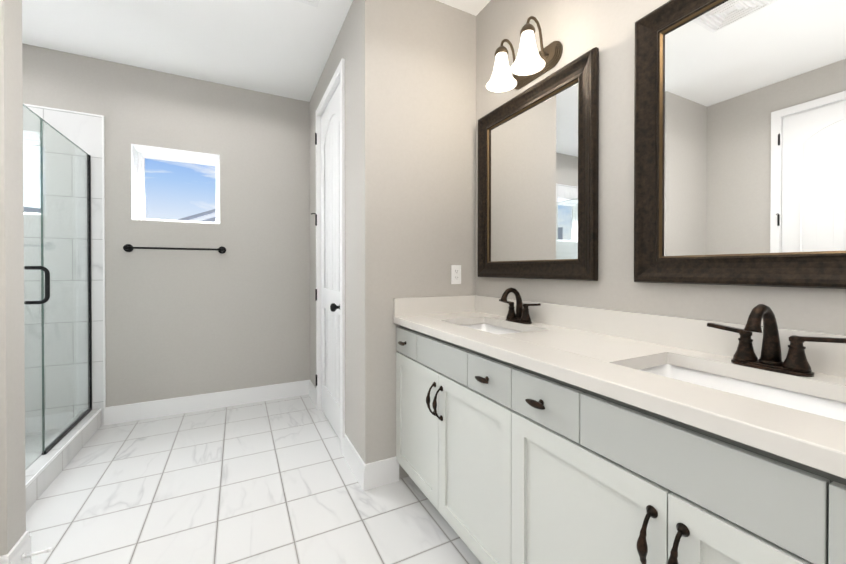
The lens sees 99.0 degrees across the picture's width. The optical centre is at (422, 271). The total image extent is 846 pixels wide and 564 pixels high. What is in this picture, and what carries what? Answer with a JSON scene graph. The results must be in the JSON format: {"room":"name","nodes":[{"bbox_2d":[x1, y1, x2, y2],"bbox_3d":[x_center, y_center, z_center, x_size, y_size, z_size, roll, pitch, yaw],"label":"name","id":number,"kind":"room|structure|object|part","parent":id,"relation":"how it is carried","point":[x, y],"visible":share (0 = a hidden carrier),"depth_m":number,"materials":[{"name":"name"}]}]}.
{"room":"bathroom","nodes":[
{"label":"bathroom","id":0,"kind":"room"},
{"bbox_2d":[0,0,25,555],"bbox_3d":[-2.126,-0.205,1.072,1.300,2.740,0.130,0,0,-27],"label":"wall","id":1,"kind":"structure","parent":0,"point":[12,453],"depth_m":1.35,"materials":[{"name":"paint"}]},
{"bbox_2d":[0,540,27,563],"bbox_3d":[-1.809,1.098,1.172,0.685,0.132,0.035,0,0,-27],"label":"baseboard","id":2,"kind":"structure","parent":1,"relation":"attached to","point":[14,556],"depth_m":1.36,"materials":[{"name":"white wood"}]},
{"bbox_2d":[21,547,52,560],"bbox_3d":[-1.497,1.093,1.403,0.082,0.023,0.023,0,0,-27],"label":"door stop","id":3,"kind":"object","parent":2,"relation":"attached to","point":[24,556],"visible":1,"depth_m":1.40,"materials":[{"name":"white"}]},
{"bbox_2d":[22,43,309,406],"bbox_3d":[-2.250,-0.217,2.930,2.775,2.740,0.250,0,0,-27],"label":"wall","id":4,"kind":"structure","parent":0,"point":[184,323],"depth_m":3.00,"materials":[{"name":"paint"}]},
{"bbox_2d":[23,103,105,432],"bbox_3d":[-2.839,-0.004,2.481,1.015,2.320,0.014,0,0,-27],"label":"shower wall tile","id":5,"kind":"structure","parent":4,"relation":"attached to","point":[83,131],"depth_m":2.59,"materials":[{"name":"white tile"}]},
{"bbox_2d":[123,244,225,253],"bbox_3d":[-1.965,-0.182,2.885,0.692,0.062,0.090,0,0,-27],"label":"towel rail","id":6,"kind":"object","parent":4,"relation":"attached to","point":[130,248],"visible":1,"depth_m":2.84,"materials":[{"name":"black metal"}]},
{"bbox_2d":[131,144,219,223],"bbox_3d":[-2.038,-0.695,3.028,0.597,0.587,0.238,0,0,-27],"label":"window","id":7,"kind":"structure","parent":4,"relation":"in","point":[140,154],"depth_m":2.99,"materials":[{"name":"white"}]},
{"bbox_2d":[104,380,307,425],"bbox_3d":[-1.729,1.086,3.058,1.500,0.132,0.015,0,0,-27],"label":"baseboard","id":8,"kind":"structure","parent":4,"relation":"attached to","point":[187,404],"depth_m":2.99,"materials":[{"name":"white wood"}]},
{"bbox_2d":[26,394,481,563],"bbox_3d":[-0.729,1.197,0.758,3.590,0.060,5.620,0,0,-27],"label":"floor","id":9,"kind":"structure","parent":0,"point":[275,481],"depth_m":1.82,"materials":[{"name":"tile"}]},
{"bbox_2d":[25,408,100,511],"bbox_3d":[-2.511,1.094,1.804,1.010,0.132,1.508,0,0,-27],"label":"curb","id":10,"kind":"object","parent":9,"relation":"on","point":[42,472],"visible":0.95,"depth_m":2.13,"materials":[{"name":"tile"}]},
{"bbox_2d":[23,104,91,468],"bbox_3d":[-2.091,0.087,2.019,0.124,1.882,1.495,0,0,-27],"label":"glass","id":11,"kind":"object","parent":10,"relation":"on","point":[79,418],"visible":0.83,"depth_m":2.18,"materials":[{"name":"grey"}]},
{"bbox_2d":[395,315,845,563],"bbox_3d":[0.502,0.726,1.275,0.582,0.874,1.896,0,0,-27],"label":"bathroom vanity","id":12,"kind":"object","parent":9,"relation":"on","point":[531,432],"depth_m":0.95,"materials":[{"name":"grey wood"}]},
{"bbox_2d":[499,287,540,323],"bbox_3d":[0.437,0.162,1.772,0.144,0.171,0.278,0,0,-27],"label":"faucet","id":13,"kind":"object","parent":12,"relation":"on","point":[522,316],"depth_m":1.77,"materials":[{"name":"brown metal"}]},
{"bbox_2d":[393,315,845,470],"bbox_3d":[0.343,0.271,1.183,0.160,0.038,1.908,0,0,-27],"label":"countertop","id":14,"kind":"structure","parent":12,"relation":"on","point":[811,434],"depth_m":0.76,"materials":[{"name":"white stone"}]},
{"bbox_2d":[707,304,845,376],"bbox_3d":[0.871,0.168,0.926,0.144,0.171,0.278,0,0,-27],"label":"faucet","id":15,"kind":"object","parent":12,"relation":"on","point":[770,363],"depth_m":0.93,"materials":[{"name":"brown metal"}]},
{"bbox_2d":[22,0,490,101],"bbox_3d":[-0.729,-1.603,0.740,3.590,0.060,5.620,0,0,-27],"label":"ceiling","id":16,"kind":"structure","parent":0,"point":[282,48],"depth_m":2.42,"materials":[{"name":"white paint"}]},
{"bbox_2d":[295,0,319,7],"bbox_3d":[-0.684,-1.573,1.977,0.260,0.016,0.260,0,0,-27],"label":"ceiling vent","id":17,"kind":"object","parent":16,"relation":"in","point":[314,3],"visible":1,"depth_m":2.10,"materials":[{"name":"white"}]},
{"bbox_2d":[309,0,385,463],"bbox_3d":[-0.633,-0.216,2.687,0.120,2.740,1.660,0,0,-27],"label":"wall","id":18,"kind":"structure","parent":0,"point":[359,46],"depth_m":1.97,"materials":[{"name":"paint"}]},
{"bbox_2d":[308,380,315,405],"bbox_3d":[-0.974,1.085,3.213,0.015,0.132,0.347,0,0,-27],"label":"baseboard","id":19,"kind":"structure","parent":18,"relation":"attached to","point":[311,389],"depth_m":3.24,"materials":[{"name":"white wood"}]},
{"bbox_2d":[311,133,339,385],"bbox_3d":[-0.726,-0.096,2.679,0.083,2.094,0.723,0,0,-27],"label":"hardware piece","id":20,"kind":"object","parent":18,"relation":"attached to","point":[334,307],"visible":0.73,"depth_m":2.98,"materials":[{"name":"black metal"}]},
{"bbox_2d":[321,83,339,438],"bbox_3d":[-0.665,-0.068,2.682,0.044,2.429,0.740,0,0,-27],"label":"closet door","id":21,"kind":"structure","parent":18,"relation":"in","point":[330,258],"depth_m":2.72,"materials":[{"name":"white wood"}]},
{"bbox_2d":[316,58,344,454],"bbox_3d":[-0.645,-0.094,2.692,0.137,2.497,0.864,0,0,-27],"label":"door frame","id":22,"kind":"structure","parent":18,"relation":"attached to","point":[338,77],"depth_m":2.33,"materials":[{"name":"white wood"}]},
{"bbox_2d":[343,433,371,490],"bbox_3d":[-0.403,1.092,2.101,0.015,0.132,0.422,0,0,-27],"label":"baseboard","id":23,"kind":"structure","parent":18,"relation":"attached to","point":[362,471],"depth_m":2.01,"materials":[{"name":"white wood"}]},
{"bbox_2d":[386,0,475,478],"bbox_3d":[0.090,-0.212,2.192,0.715,2.740,0.120,0,0,-27],"label":"wall","id":24,"kind":"structure","parent":0,"point":[430,142],"depth_m":2.09,"materials":[{"name":"paint"}]},
{"bbox_2d":[451,265,460,283],"bbox_3d":[0.201,0.018,2.178,0.070,0.115,0.008,0,0,-27],"label":"electrical outlet plate","id":25,"kind":"object","parent":24,"relation":"attached to","point":[455,274],"visible":1,"depth_m":2.17,"materials":[{"name":"white plastic"}]},
{"bbox_2d":[393,295,472,314],"bbox_3d":[0.078,0.196,2.108,0.533,0.100,0.020,0,0,-27],"label":"backsplash","id":26,"kind":"structure","parent":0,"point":[440,305],"depth_m":2.08,"materials":[{"name":"white stone"}]},
{"bbox_2d":[473,295,845,378],"bbox_3d":[0.755,0.201,1.394,0.020,0.100,1.908,0,0,-27],"label":"backsplash","id":27,"kind":"structure","parent":0,"relation":"attached to","point":[821,353],"depth_m":1.14,"materials":[{"name":"white stone"}]},
{"bbox_2d":[476,0,845,334],"bbox_3d":[1.183,-0.203,0.713,0.120,2.740,3.510,0,0,-27],"label":"wall","id":28,"kind":"structure","parent":0,"point":[577,28],"depth_m":1.43,"materials":[{"name":"paint"}]},
{"bbox_2d":[486,16,562,92],"bbox_3d":[0.462,-1.054,1.743,0.216,0.238,0.338,0,0,-27],"label":"sconce","id":29,"kind":"object","parent":28,"relation":"attached to","point":[531,63],"visible":1,"depth_m":1.70,"materials":[{"name":"white glass"}]},
{"bbox_3d":[0.435,-1.014,1.729,0.154,0.160,0.338,0,0,-27],"label":"lamp shade","id":30,"kind":"part","parent":29,"relation":"part of","materials":[{"name":"white glass"}]},
{"bbox_2d":[478,47,598,280],"bbox_3d":[0.522,-0.438,1.823,0.040,0.945,0.800,0,0,-27],"label":"mirror","id":31,"kind":"object","parent":28,"relation":"attached to","point":[538,155],"visible":0.98,"depth_m":1.72,"materials":[{"name":"brown wood"}]},
{"bbox_2d":[634,0,845,288],"bbox_3d":[0.962,-0.432,0.967,0.040,0.945,0.800,0,0,-27],"label":"mirror","id":32,"kind":"object","parent":28,"relation":"attached to","point":[739,142],"visible":0.96,"depth_m":1.05,"materials":[{"name":"brown wood"}]},
{"label":"outside","id":33,"kind":"structure","parent":0,"visible":0},
{"bbox_2d":[23,130,40,214],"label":"window","id":34,"kind":"structure","parent":33,"point":[36,198],"depth_m":5.73,"materials":[{"name":"white"}]},
{"bbox_2d":[178,209,215,221],"bbox_3d":[-3.952,-0.635,7.028,1.850,1.920,0.360,0,0,-27],"label":"roof","id":35,"kind":"structure","parent":33,"point":[208,216],"depth_m":6.79,"materials":[{"name":"white"}]}
]}

